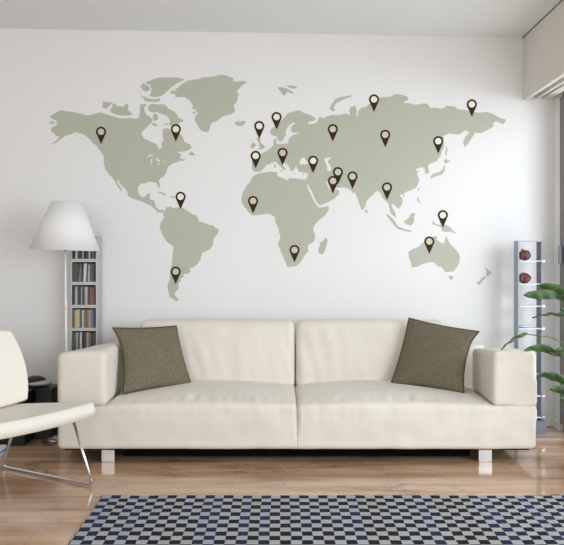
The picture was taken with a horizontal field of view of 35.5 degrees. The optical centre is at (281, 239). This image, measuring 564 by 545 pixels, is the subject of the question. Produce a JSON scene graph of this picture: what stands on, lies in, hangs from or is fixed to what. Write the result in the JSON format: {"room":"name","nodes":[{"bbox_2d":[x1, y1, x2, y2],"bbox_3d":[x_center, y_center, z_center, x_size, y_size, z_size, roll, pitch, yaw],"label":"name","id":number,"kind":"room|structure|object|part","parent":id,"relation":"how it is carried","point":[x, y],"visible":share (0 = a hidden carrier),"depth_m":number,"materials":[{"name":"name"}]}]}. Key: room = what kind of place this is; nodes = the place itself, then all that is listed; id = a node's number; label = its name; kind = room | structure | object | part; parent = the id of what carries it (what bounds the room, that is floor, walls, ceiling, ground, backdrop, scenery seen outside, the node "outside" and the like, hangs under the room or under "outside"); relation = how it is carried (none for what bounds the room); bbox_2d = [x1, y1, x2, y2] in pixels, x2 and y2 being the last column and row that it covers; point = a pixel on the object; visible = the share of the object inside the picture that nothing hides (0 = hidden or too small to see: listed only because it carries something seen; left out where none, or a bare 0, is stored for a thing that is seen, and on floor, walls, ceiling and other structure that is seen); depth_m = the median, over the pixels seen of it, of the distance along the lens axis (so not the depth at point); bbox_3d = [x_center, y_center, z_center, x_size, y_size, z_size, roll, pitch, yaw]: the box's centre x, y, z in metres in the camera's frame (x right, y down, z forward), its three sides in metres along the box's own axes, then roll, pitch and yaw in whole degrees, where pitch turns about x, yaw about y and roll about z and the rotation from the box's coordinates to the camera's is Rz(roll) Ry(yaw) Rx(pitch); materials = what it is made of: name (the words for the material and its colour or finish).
{"room":"living room","nodes":[
{"label":"living room","id":0,"kind":"room"},
{"bbox_2d":[0,28,552,416],"bbox_3d":[-0.602,-0.150,6.200,5.197,2.900,0.100,0,0,0],"label":"wall","id":1,"kind":"structure","parent":0,"point":[495,191],"depth_m":6.15,"materials":[{"name":"paint"}]},
{"bbox_2d":[49,75,505,300],"bbox_3d":[-0.031,-0.363,6.149,3.197,1.581,0.001,0,0,0],"label":"decal","id":2,"kind":"object","parent":1,"relation":"attached to","point":[357,146],"visible":1,"depth_m":6.15,"materials":[{"name":"green plastic"}]},
{"bbox_2d":[96,127,105,142],"bbox_3d":[-1.264,-0.730,6.148,0.071,0.124,0.001,0,0,0],"label":"pin","id":3,"kind":"object","parent":2,"relation":"attached to","point":[100,131],"visible":1,"depth_m":6.15,"materials":[{"name":"brown plastic"}]},
{"bbox_2d":[171,124,180,140],"bbox_3d":[-0.742,-0.748,6.148,0.071,0.124,0.001,0,0,0],"label":"pin","id":4,"kind":"object","parent":2,"relation":"attached to","point":[175,129],"visible":1,"depth_m":6.15,"materials":[{"name":"brown plastic"}]},
{"bbox_2d":[171,267,180,283],"bbox_3d":[-0.743,0.247,6.148,0.071,0.124,0.001,0,0,0],"label":"pin","id":5,"kind":"object","parent":2,"relation":"attached to","point":[175,271],"visible":1,"depth_m":6.15,"materials":[{"name":"brown plastic"}]},
{"bbox_2d":[175,192,185,208],"bbox_3d":[-0.709,-0.276,6.148,0.071,0.124,0.001,0,0,0],"label":"pin","id":6,"kind":"object","parent":2,"relation":"attached to","point":[180,196],"visible":1,"depth_m":6.15,"materials":[{"name":"brown plastic"}]},
{"bbox_2d":[248,196,257,212],"bbox_3d":[-0.202,-0.246,6.148,0.071,0.124,0.001,0,0,0],"label":"pin","id":7,"kind":"object","parent":2,"relation":"attached to","point":[253,201],"visible":1,"depth_m":6.15,"materials":[{"name":"brown plastic"}]},
{"bbox_2d":[251,151,260,167],"bbox_3d":[-0.184,-0.561,6.148,0.071,0.124,0.001,0,0,0],"label":"pin","id":8,"kind":"object","parent":2,"relation":"attached to","point":[255,155],"visible":1,"depth_m":6.15,"materials":[{"name":"brown plastic"}]},
{"bbox_2d":[254,121,263,137],"bbox_3d":[-0.159,-0.770,6.148,0.071,0.124,0.001,0,0,0],"label":"pin","id":9,"kind":"object","parent":2,"relation":"attached to","point":[259,125],"visible":1,"depth_m":6.15,"materials":[{"name":"brown plastic"}]},
{"bbox_2d":[272,112,281,128],"bbox_3d":[-0.038,-0.833,6.148,0.071,0.124,0.001,0,0,0],"label":"pin","id":10,"kind":"object","parent":2,"relation":"attached to","point":[276,116],"visible":1,"depth_m":6.15,"materials":[{"name":"brown plastic"}]},
{"bbox_2d":[278,148,287,164],"bbox_3d":[0.004,-0.583,6.148,0.071,0.124,0.001,0,0,0],"label":"pin","id":11,"kind":"object","parent":2,"relation":"attached to","point":[282,152],"visible":1,"depth_m":6.15,"materials":[{"name":"brown plastic"}]},
{"bbox_2d":[289,245,299,262],"bbox_3d":[0.087,0.096,6.148,0.071,0.124,0.001,0,0,0],"label":"pin","id":12,"kind":"object","parent":2,"relation":"attached to","point":[294,250],"visible":1,"depth_m":6.15,"materials":[{"name":"brown plastic"}]},
{"bbox_2d":[308,156,317,171],"bbox_3d":[0.217,-0.527,6.148,0.071,0.124,0.001,0,0,0],"label":"pin","id":13,"kind":"object","parent":2,"relation":"attached to","point":[313,160],"visible":1,"depth_m":6.15,"materials":[{"name":"brown plastic"}]},
{"bbox_2d":[328,124,337,140],"bbox_3d":[0.355,-0.748,6.148,0.071,0.124,0.001,0,0,0],"label":"pin","id":14,"kind":"object","parent":2,"relation":"attached to","point":[332,129],"visible":1,"depth_m":6.15,"materials":[{"name":"brown plastic"}]},
{"bbox_2d":[328,176,337,191],"bbox_3d":[0.356,-0.386,6.146,0.071,0.124,0.001,0,0,0],"label":"pin","id":15,"kind":"object","parent":2,"relation":"attached to","point":[332,181],"visible":1,"depth_m":6.15,"materials":[{"name":"brown plastic"}]},
{"bbox_2d":[333,167,342,183],"bbox_3d":[0.391,-0.448,6.148,0.071,0.124,0.001,0,0,0],"label":"pin","id":16,"kind":"object","parent":2,"relation":"attached to","point":[337,172],"visible":1,"depth_m":6.15,"materials":[{"name":"brown plastic"}]},
{"bbox_2d":[347,171,357,188],"bbox_3d":[0.493,-0.418,6.148,0.071,0.124,0.001,0,0,0],"label":"pin","id":17,"kind":"object","parent":2,"relation":"attached to","point":[352,176],"visible":1,"depth_m":6.15,"materials":[{"name":"brown plastic"}]},
{"bbox_2d":[369,94,378,110],"bbox_3d":[0.643,-0.956,6.148,0.071,0.124,0.001,0,0,0],"label":"pin","id":18,"kind":"object","parent":2,"relation":"attached to","point":[373,99],"visible":1,"depth_m":6.15,"materials":[{"name":"brown plastic"}]},
{"bbox_2d":[380,130,389,146],"bbox_3d":[0.721,-0.709,6.148,0.071,0.124,0.001,0,0,0],"label":"pin","id":19,"kind":"object","parent":2,"relation":"attached to","point":[385,134],"visible":1,"depth_m":6.15,"materials":[{"name":"brown plastic"}]},
{"bbox_2d":[382,182,391,198],"bbox_3d":[0.734,-0.341,6.148,0.071,0.124,0.001,0,0,0],"label":"pin","id":20,"kind":"object","parent":2,"relation":"attached to","point":[386,187],"visible":1,"depth_m":6.15,"materials":[{"name":"brown plastic"}]},
{"bbox_2d":[424,236,433,253],"bbox_3d":[1.029,0.037,6.148,0.071,0.124,0.001,0,0,0],"label":"pin","id":21,"kind":"object","parent":2,"relation":"attached to","point":[429,241],"visible":1,"depth_m":6.15,"materials":[{"name":"brown plastic"}]},
{"bbox_2d":[433,136,442,152],"bbox_3d":[1.092,-0.664,6.148,0.071,0.124,0.001,0,0,0],"label":"pin","id":22,"kind":"object","parent":2,"relation":"attached to","point":[438,141],"visible":1,"depth_m":6.15,"materials":[{"name":"brown plastic"}]},
{"bbox_2d":[438,210,447,226],"bbox_3d":[1.124,-0.147,6.148,0.071,0.124,0.001,0,0,0],"label":"pin","id":23,"kind":"object","parent":2,"relation":"attached to","point":[442,215],"visible":1,"depth_m":6.15,"materials":[{"name":"brown plastic"}]},
{"bbox_2d":[467,99,476,115],"bbox_3d":[1.326,-0.921,6.148,0.071,0.124,0.001,0,0,0],"label":"pin","id":24,"kind":"object","parent":2,"relation":"attached to","point":[471,104],"visible":1,"depth_m":6.15,"materials":[{"name":"brown plastic"}]},
{"bbox_2d":[544,417,553,425],"bbox_3d":[-0.602,1.269,6.143,4.997,0.062,0.014,0,0,0],"label":"baseboard","id":25,"kind":"structure","parent":1,"relation":"attached to","point":[548,420],"depth_m":6.14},
{"bbox_2d":[535,77,563,98],"bbox_3d":[1.637,-1.008,1.974,0.020,0.045,8.354,0,0,2],"label":"trim","id":26,"kind":"structure","parent":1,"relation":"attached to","point":[559,82],"depth_m":5.78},
{"bbox_2d":[0,0,560,36],"bbox_3d":[-0.526,-1.504,1.975,5.347,0.192,8.550,0,0,0],"label":"ceiling","id":27,"kind":"structure","parent":0,"point":[474,18],"depth_m":5.67,"materials":[{"name":"paint"}]},
{"bbox_2d":[0,426,563,544],"bbox_3d":[-0.150,1.340,1.975,6.100,0.080,8.550,0,0,0],"label":"floor","id":28,"kind":"structure","parent":0,"point":[35,509],"depth_m":4.82,"materials":[{"name":"wood"}]},
{"bbox_2d":[0,386,36,445],"bbox_3d":[-1.874,1.135,5.729,0.512,0.331,0.362,0,0,0],"label":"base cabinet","id":29,"kind":"object","parent":28,"relation":"on","point":[22,440],"visible":0.27,"depth_m":5.58,"materials":[{"name":"black wood"}]},
{"bbox_3d":[-1.750,1.137,5.554,0.240,0.285,0.012,0,0,0],"label":"door","id":30,"kind":"part","parent":29,"relation":"part of","materials":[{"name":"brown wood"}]},
{"bbox_2d":[35,384,57,439],"bbox_3d":[-1.554,1.135,5.826,0.115,0.331,0.208,0,0,0],"label":"loudspeaker","id":31,"kind":"object","parent":28,"relation":"on","point":[49,393],"visible":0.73,"depth_m":5.72,"materials":[{"name":"black plastic"}]},
{"bbox_2d":[28,375,51,386],"bbox_3d":[-1.619,0.934,5.830,0.188,0.072,0.150,0,0,0],"label":"stereo","id":32,"kind":"object","parent":31,"relation":"on","point":[35,380],"visible":0.91,"depth_m":5.78,"materials":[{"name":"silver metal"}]},
{"bbox_3d":[-1.635,0.918,5.830,0.156,0.040,0.132,0,0,0],"label":"lid","id":33,"kind":"part","parent":32,"relation":"part of","materials":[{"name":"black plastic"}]},
{"bbox_2d":[35,391,50,437],"bbox_3d":[-1.554,1.133,5.727,0.099,0.305,0.010,0,0,0],"label":"grille","id":34,"kind":"object","parent":31,"relation":"attached to","point":[40,396],"depth_m":5.72,"materials":[{"name":"black plastic"}]},
{"bbox_2d":[0,330,95,484],"bbox_3d":[-1.450,0.893,4.538,0.725,0.805,0.735,0,0,31],"label":"lounge chair","id":35,"kind":"object","parent":28,"relation":"on","point":[26,418],"visible":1,"depth_m":4.66,"materials":[{"name":"beige leather"}]},
{"bbox_3d":[-1.651,0.704,4.705,0.196,0.428,0.660,0,0,31],"label":"backrest","id":36,"kind":"part","parent":35,"relation":"part of","materials":[{"name":"beige leather"}]},
{"bbox_3d":[-1.412,0.927,4.500,0.620,0.144,0.710,0,0,32],"label":"seat","id":37,"kind":"part","parent":35,"relation":"part of","materials":[{"name":"beige leather"}]},
{"bbox_3d":[-1.313,1.119,4.785,0.702,0.353,0.100,0,0,33],"label":"leg","id":38,"kind":"part","parent":35,"relation":"part of","materials":[{"name":"silver metal"}]},
{"bbox_2d":[40,438,57,445],"bbox_3d":[-1.472,1.284,5.599,0.138,0.024,0.126,0,0,0],"label":"power cable","id":39,"kind":"object","parent":28,"relation":"on","point":[43,441],"visible":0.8,"depth_m":5.57,"materials":[{"name":"black plastic"}]},
{"bbox_2d":[29,201,99,443],"bbox_3d":[-1.411,0.524,5.720,0.450,1.552,0.450,0,0,0],"label":"floor lamp","id":40,"kind":"object","parent":28,"relation":"on","point":[65,225],"visible":0.77,"depth_m":5.59,"materials":[{"name":"white fabric"}]},
{"bbox_3d":[-1.411,-0.090,5.720,0.450,0.323,0.450,0,0,0],"label":"lamp shade","id":41,"kind":"part","parent":40,"relation":"part of","materials":[{"name":"white fabric"}]},
{"bbox_2d":[70,236,101,350],"bbox_3d":[-1.349,0.637,6.060,0.183,1.325,0.150,0,0,0],"label":"bookcase","id":42,"kind":"object","parent":28,"relation":"on","point":[98,283],"visible":0.33,"depth_m":6.00,"materials":[{"name":"white wood"}]},
{"bbox_3d":[-1.435,0.637,6.060,0.010,1.325,0.150,0,0,0],"label":"panel","id":43,"kind":"part","parent":42,"relation":"part of","materials":[{"name":"white wood"}]},
{"bbox_2d":[73,263,75,281],"bbox_3d":[-1.420,0.223,6.066,0.019,0.123,0.121,0,0,0],"label":"case","id":44,"kind":"object","parent":42,"relation":"on","point":[74,263],"visible":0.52,"depth_m":6.01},
{"bbox_2d":[72,308,78,327],"bbox_3d":[-1.421,0.536,6.064,0.016,0.124,0.124,0,0,0],"label":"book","id":45,"kind":"object","parent":42,"relation":"on","point":[73,310],"visible":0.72,"depth_m":6.00,"materials":[{"name":"paper"}]},
{"bbox_2d":[72,285,78,304],"bbox_3d":[-1.421,0.378,6.062,0.017,0.126,0.129,0,0,0],"label":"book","id":46,"kind":"object","parent":42,"relation":"on","point":[73,287],"visible":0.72,"depth_m":6.00,"materials":[{"name":"grey paper"}]},
{"bbox_2d":[73,331,77,350],"bbox_3d":[-1.422,0.691,6.065,0.014,0.127,0.123,0,0,0],"label":"case","id":47,"kind":"object","parent":42,"relation":"on","point":[74,331],"visible":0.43,"depth_m":6.00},
{"bbox_2d":[75,309,76,327],"bbox_3d":[-1.405,0.537,6.064,0.016,0.120,0.125,0,0,0],"label":"case","id":48,"kind":"object","parent":42,"relation":"on","point":[76,309],"visible":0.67,"depth_m":6.00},
{"bbox_2d":[75,263,78,281],"bbox_3d":[-1.405,0.223,6.064,0.009,0.124,0.124,0,0,0],"label":"case","id":49,"kind":"object","parent":42,"relation":"on","point":[76,263],"visible":0.49,"depth_m":6.00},
{"bbox_2d":[75,285,80,304],"bbox_3d":[-1.403,0.379,6.062,0.017,0.124,0.129,0,0,0],"label":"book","id":50,"kind":"object","parent":42,"relation":"on","point":[76,287],"visible":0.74,"depth_m":6.00,"materials":[{"name":"white paper"}]},
{"bbox_2d":[76,331,80,349],"bbox_3d":[-1.397,0.692,6.063,0.014,0.125,0.127,0,0,0],"label":"case","id":51,"kind":"object","parent":42,"relation":"on","point":[78,331],"visible":0.32,"depth_m":6.00,"materials":[{"name":"grey"}]},
{"bbox_2d":[77,308,81,327],"bbox_3d":[-1.389,0.535,6.062,0.016,0.124,0.129,0,0,0],"label":"case","id":52,"kind":"object","parent":42,"relation":"on","point":[78,310],"visible":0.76,"depth_m":6.00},
{"bbox_2d":[77,263,81,281],"bbox_3d":[-1.393,0.223,6.063,0.013,0.123,0.127,0,0,0],"label":"case","id":53,"kind":"object","parent":42,"relation":"on","point":[78,265],"visible":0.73,"depth_m":6.00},
{"bbox_2d":[78,331,81,349],"bbox_3d":[-1.384,0.693,6.065,0.010,0.122,0.123,0,0,0],"label":"case","id":54,"kind":"object","parent":42,"relation":"on","point":[81,331],"visible":0.29,"depth_m":6.00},
{"bbox_2d":[80,264,82,281],"bbox_3d":[-1.371,0.224,6.063,0.009,0.120,0.127,0,0,0],"label":"case","id":55,"kind":"object","parent":42,"relation":"on","point":[81,265],"visible":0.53,"depth_m":6.00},
{"bbox_2d":[79,285,84,304],"bbox_3d":[-1.379,0.378,6.067,0.012,0.126,0.120,0,0,0],"label":"case","id":56,"kind":"object","parent":42,"relation":"on","point":[82,285],"visible":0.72,"depth_m":6.01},
{"bbox_2d":[80,331,83,348],"bbox_3d":[-1.371,0.692,6.062,0.014,0.124,0.128,0,0,0],"label":"case","id":57,"kind":"object","parent":42,"relation":"on","point":[82,331],"visible":0.31,"depth_m":6.00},
{"bbox_2d":[80,308,85,327],"bbox_3d":[-1.372,0.535,6.065,0.016,0.124,0.123,0,0,0],"label":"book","id":58,"kind":"object","parent":42,"relation":"on","point":[82,308],"visible":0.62,"depth_m":6.00,"materials":[{"name":"grey paper"}]},
{"bbox_2d":[82,286,84,304],"bbox_3d":[-1.354,0.380,6.062,0.017,0.122,0.129,0,0,0],"label":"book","id":59,"kind":"object","parent":42,"relation":"on","point":[83,287],"visible":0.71,"depth_m":6.00,"materials":[{"name":"grey paper"}]},
{"bbox_2d":[82,331,85,348],"bbox_3d":[-1.357,0.692,6.066,0.014,0.124,0.120,0,0,0],"label":"case","id":60,"kind":"object","parent":42,"relation":"on","point":[84,331],"visible":0.3,"depth_m":6.01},
{"bbox_2d":[72,327,95,330],"bbox_3d":[-1.349,0.609,6.058,0.163,0.022,0.139,0,0,0],"label":"shelf","id":61,"kind":"object","parent":42,"relation":"attached to","point":[73,329],"depth_m":5.99,"materials":[{"name":"white wood"}]},
{"bbox_2d":[72,304,95,307],"bbox_3d":[-1.349,0.452,6.058,0.163,0.022,0.139,0,0,0],"label":"shelf","id":62,"kind":"object","parent":42,"relation":"attached to","point":[73,306],"depth_m":5.99,"materials":[{"name":"white wood"}]},
{"bbox_2d":[72,281,95,284],"bbox_3d":[-1.349,0.295,6.058,0.163,0.022,0.139,0,0,0],"label":"shelf","id":63,"kind":"object","parent":42,"relation":"attached to","point":[73,283],"depth_m":5.99,"materials":[{"name":"white wood"}]},
{"bbox_2d":[72,259,95,261],"bbox_3d":[-1.349,0.139,6.058,0.163,0.022,0.139,0,0,0],"label":"shelf","id":64,"kind":"object","parent":42,"relation":"attached to","point":[73,260],"depth_m":5.99,"materials":[{"name":"white wood"}]},
{"bbox_2d":[83,263,87,281],"bbox_3d":[-1.343,0.222,6.063,0.024,0.125,0.126,0,0,0],"label":"case","id":65,"kind":"object","parent":42,"relation":"on","point":[85,264],"visible":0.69,"depth_m":6.00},
{"bbox_2d":[83,308,87,327],"bbox_3d":[-1.349,0.536,6.065,0.011,0.123,0.123,0,0,0],"label":"case","id":66,"kind":"object","parent":42,"relation":"on","point":[86,308],"visible":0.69,"depth_m":6.00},
{"bbox_2d":[84,331,87,347],"bbox_3d":[-1.342,0.692,6.063,0.014,0.125,0.127,0,0,0],"label":"case","id":67,"kind":"object","parent":42,"relation":"on","point":[85,333],"visible":0.31,"depth_m":6.00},
{"bbox_3d":[-1.349,0.630,6.131,0.163,1.300,0.008,0,0,0],"label":"panel","id":68,"kind":"part","parent":42,"relation":"part of","materials":[{"name":"white wood"}]},
{"bbox_2d":[85,308,89,327],"bbox_3d":[-1.335,0.536,6.065,0.016,0.122,0.122,0,0,0],"label":"case","id":69,"kind":"object","parent":42,"relation":"on","point":[88,308],"visible":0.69,"depth_m":6.00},
{"bbox_2d":[88,264,89,281],"bbox_3d":[-1.319,0.224,6.065,0.013,0.121,0.123,0,0,0],"label":"case","id":70,"kind":"object","parent":42,"relation":"on","point":[88,264],"visible":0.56,"depth_m":6.00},
{"bbox_2d":[87,331,90,346],"bbox_3d":[-1.327,0.691,6.067,0.014,0.126,0.120,0,0,0],"label":"case","id":71,"kind":"object","parent":42,"relation":"on","point":[88,331],"visible":0.3,"depth_m":6.01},
{"bbox_2d":[87,286,91,304],"bbox_3d":[-1.320,0.379,6.062,0.012,0.124,0.128,0,0,0],"label":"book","id":72,"kind":"object","parent":42,"relation":"on","point":[88,287],"visible":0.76,"depth_m":6.00,"materials":[{"name":"grey paper"}]},
{"bbox_2d":[87,308,91,327],"bbox_3d":[-1.323,0.535,6.062,0.008,0.125,0.129,0,0,0],"label":"case","id":73,"kind":"object","parent":42,"relation":"on","point":[90,308],"visible":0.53,"depth_m":6.00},
{"bbox_2d":[89,331,93,346],"bbox_3d":[-1.310,0.694,6.066,0.020,0.121,0.122,0,0,0],"label":"case","id":74,"kind":"object","parent":42,"relation":"on","point":[90,333],"visible":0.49,"depth_m":6.00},
{"bbox_2d":[90,286,92,304],"bbox_3d":[-1.305,0.381,6.066,0.017,0.120,0.121,0,0,0],"label":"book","id":75,"kind":"object","parent":42,"relation":"on","point":[92,286],"visible":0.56,"depth_m":6.01,"materials":[{"name":"paper"}]},
{"bbox_2d":[90,263,94,281],"bbox_3d":[-1.302,0.222,6.067,0.019,0.124,0.120,0,0,0],"label":"case","id":76,"kind":"object","parent":42,"relation":"on","point":[90,263],"visible":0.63,"depth_m":6.01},
{"bbox_2d":[90,308,95,327],"bbox_3d":[-1.298,0.534,6.063,0.016,0.127,0.127,0,0,0],"label":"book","id":77,"kind":"object","parent":42,"relation":"on","point":[91,310],"visible":0.56,"depth_m":6.00,"materials":[{"name":"blue paper"}]},
{"bbox_2d":[92,286,95,304],"bbox_3d":[-1.287,0.380,6.066,0.017,0.122,0.120,0,0,0],"label":"case","id":78,"kind":"object","parent":42,"relation":"on","point":[93,287],"visible":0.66,"depth_m":6.01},
{"bbox_2d":[92,263,95,281],"bbox_3d":[-1.285,0.224,6.062,0.013,0.122,0.128,0,0,0],"label":"case","id":79,"kind":"object","parent":42,"relation":"on","point":[93,265],"visible":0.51,"depth_m":6.00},
{"bbox_2d":[92,251,95,258],"bbox_3d":[-1.288,0.067,6.065,0.019,0.123,0.122,0,0,0],"label":"case","id":80,"kind":"object","parent":42,"relation":"on","point":[93,252],"visible":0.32,"depth_m":6.00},
{"bbox_2d":[93,309,95,327],"bbox_3d":[-1.284,0.536,6.065,0.011,0.123,0.124,0,0,0],"label":"case","id":81,"kind":"object","parent":42,"relation":"on","point":[94,310],"visible":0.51,"depth_m":6.00,"materials":[{"name":"blue"}]},
{"bbox_2d":[93,332,95,345],"bbox_3d":[-1.284,0.693,6.066,0.010,0.122,0.122,0,0,0],"label":"case","id":82,"kind":"object","parent":42,"relation":"on","point":[94,333],"visible":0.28,"depth_m":6.01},
{"bbox_3d":[-1.262,0.637,6.060,0.010,1.325,0.150,0,0,0],"label":"panel","id":83,"kind":"part","parent":42,"relation":"part of","materials":[{"name":"white wood"}]},
{"bbox_2d":[58,319,536,461],"bbox_3d":[0.087,0.915,5.535,2.799,0.770,0.874,0,0,0],"label":"sofa","id":84,"kind":"object","parent":28,"relation":"on","point":[252,390],"visible":0.9,"depth_m":5.13,"materials":[{"name":"beige fabric"}]},
{"bbox_3d":[-1.165,0.807,5.389,0.289,0.325,0.581,0,0,0],"label":"armrest","id":85,"kind":"part","parent":84,"relation":"part of","materials":[{"name":"beige fabric"}]},
{"bbox_3d":[-1.019,1.260,5.165,0.076,0.079,0.030,0,0,0],"label":"leg","id":86,"kind":"part","parent":84,"relation":"part of","materials":[{"name":"metal"}]},
{"bbox_2d":[112,325,190,393],"bbox_3d":[-0.819,0.743,5.567,0.495,0.395,0.175,0,0,-35],"label":"throw pillow","id":87,"kind":"object","parent":84,"relation":"on","point":[152,357],"visible":1,"depth_m":5.51,"materials":[{"name":"brown fabric"}]},
{"bbox_2d":[58,380,296,448],"bbox_3d":[-0.611,1.070,5.503,1.398,0.307,0.795,0,0,0],"label":"seat cushion","id":88,"kind":"object","parent":84,"relation":"on","point":[197,414],"depth_m":5.12,"materials":[{"name":"beige fabric"}]},
{"bbox_2d":[140,319,294,384],"bbox_3d":[-0.430,0.756,5.855,1.029,0.451,0.203,0,0,0],"label":"cushion","id":89,"kind":"object","parent":84,"relation":"on","point":[240,350],"depth_m":5.78,"materials":[{"name":"beige fabric"}]},
{"bbox_3d":[0.085,1.256,5.520,2.070,0.059,0.560,0,0,0],"label":"under frame","id":90,"kind":"part","parent":84,"relation":"part of","materials":[{"name":"black fabric"}]},
{"bbox_2d":[296,319,444,384],"bbox_3d":[0.589,0.756,5.856,0.993,0.450,0.199,0,0,0],"label":"cushion","id":91,"kind":"object","parent":84,"relation":"on","point":[327,350],"depth_m":5.78,"materials":[{"name":"beige fabric"}]},
{"bbox_3d":[0.090,0.955,5.923,2.540,0.510,0.085,0,0,0],"label":"frame","id":92,"kind":"part","parent":84,"relation":"part of","materials":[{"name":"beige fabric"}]},
{"bbox_2d":[295,380,536,448],"bbox_3d":[0.786,1.070,5.502,1.396,0.308,0.795,0,0,0],"label":"seat cushion","id":93,"kind":"object","parent":84,"relation":"on","point":[330,414],"depth_m":5.12,"materials":[{"name":"beige fabric"}]},
{"bbox_2d":[391,317,479,392],"bbox_3d":[0.963,0.723,5.573,0.542,0.437,0.184,0,0,33],"label":"throw pillow","id":94,"kind":"object","parent":84,"relation":"on","point":[432,355],"visible":1,"depth_m":5.52,"materials":[{"name":"brown fabric"}]},
{"bbox_3d":[1.190,1.260,5.165,0.076,0.079,0.030,0,0,0],"label":"leg","id":95,"kind":"part","parent":84,"relation":"part of","materials":[{"name":"metal"}]},
{"bbox_3d":[1.355,0.805,5.397,0.264,0.328,0.567,0,0,0],"label":"armrest","id":96,"kind":"part","parent":84,"relation":"part of","materials":[{"name":"beige fabric"}]},
{"bbox_2d":[68,494,563,544],"bbox_3d":[0.395,1.294,3.709,2.611,0.010,1.518,0,0,0],"label":"area rug","id":97,"kind":"object","parent":28,"relation":"on","point":[115,519],"visible":1,"depth_m":4.04,"materials":[{"name":"fabric"}]},
{"bbox_2d":[514,241,545,433],"bbox_3d":[1.670,0.652,5.968,0.196,1.295,0.165,0,0,0],"label":"tower","id":98,"kind":"object","parent":28,"relation":"on","point":[540,422],"visible":0.66,"depth_m":5.93,"materials":[{"name":"blue paint"}]},
{"bbox_2d":[519,249,530,260],"bbox_3d":[1.640,0.099,5.952,0.087,0.080,0.092,0,0,0],"label":"ornament","id":99,"kind":"object","parent":98,"relation":"on","point":[524,255],"visible":0.97,"depth_m":5.92,"materials":[{"name":"paint"}]},
{"bbox_2d":[519,273,530,282],"bbox_3d":[1.637,0.256,5.946,0.083,0.074,0.087,0,0,-20],"label":"ornament","id":100,"kind":"object","parent":98,"relation":"on","point":[523,277],"visible":0.94,"depth_m":5.92,"materials":[{"name":"ceramic"}]},
{"bbox_2d":[519,327,540,328],"bbox_3d":[1.663,0.595,5.948,0.146,0.005,0.110,0,0,0],"label":"shelf","id":101,"kind":"object","parent":98,"relation":"attached to","point":[519,327],"depth_m":5.90,"materials":[{"name":"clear glass"}]},
{"bbox_2d":[519,305,540,306],"bbox_3d":[1.663,0.444,5.948,0.146,0.005,0.110,0,0,0],"label":"shelf","id":102,"kind":"object","parent":98,"relation":"attached to","point":[519,305],"depth_m":5.90,"materials":[{"name":"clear glass"}]},
{"bbox_2d":[519,260,540,261],"bbox_3d":[1.663,0.141,5.948,0.146,0.005,0.110,0,0,0],"label":"shelf","id":103,"kind":"object","parent":98,"relation":"attached to","point":[519,260],"depth_m":5.89,"materials":[{"name":"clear glass"}]},
{"bbox_2d":[501,283,563,401],"bbox_3d":[1.580,0.693,4.942,0.651,1.213,0.511,0,0,18],"label":"potted plant","id":104,"kind":"object","parent":28,"relation":"on","point":[546,291],"visible":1,"depth_m":4.95,"materials":[{"name":"green plant"}]},
{"bbox_2d":[523,0,563,99],"bbox_3d":[1.556,-1.218,1.975,0.028,0.485,8.356,0,0,2],"label":"wall","id":105,"kind":"structure","parent":0,"point":[543,46],"depth_m":5.58,"materials":[{"name":"paint"}]},
{"bbox_2d":[523,0,562,37],"bbox_3d":[1.540,-1.419,1.974,0.003,0.022,8.354,0,0,2],"label":"trim","id":106,"kind":"structure","parent":105,"relation":"attached to","point":[561,0],"depth_m":5.57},
{"bbox_2d":[553,92,562,430],"bbox_3d":[1.957,-0.125,1.925,0.120,2.850,8.450,0,0,0],"label":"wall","id":107,"kind":"structure","parent":0,"point":[556,99],"depth_m":6.08,"materials":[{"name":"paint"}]},
{"bbox_2d":[542,83,563,98],"bbox_3d":[1.704,-1.008,1.974,0.055,0.045,8.356,0,0,2],"label":"trim","id":108,"kind":"structure","parent":107,"relation":"attached to","point":[559,89],"depth_m":5.91,"materials":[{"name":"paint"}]},
{"bbox_2d":[552,418,559,430],"bbox_3d":[1.890,1.269,6.068,0.014,0.062,0.136,0,0,0],"label":"baseboard","id":109,"kind":"structure","parent":107,"relation":"attached to","point":[555,423],"depth_m":6.05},
{"bbox_2d":[558,91,563,430],"bbox_3d":[1.927,0.135,2.500,0.120,2.330,7.000,0,0,0],"label":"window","id":110,"kind":"structure","parent":107,"relation":"in","point":[561,247],"depth_m":5.94,"materials":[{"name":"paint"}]},
{"bbox_3d":[1.880,0.100,5.940,0.026,0.120,0.020,0,0,0],"label":"handle","id":111,"kind":"part","parent":110,"relation":"part of","materials":[{"name":"grey metal"}]}
]}

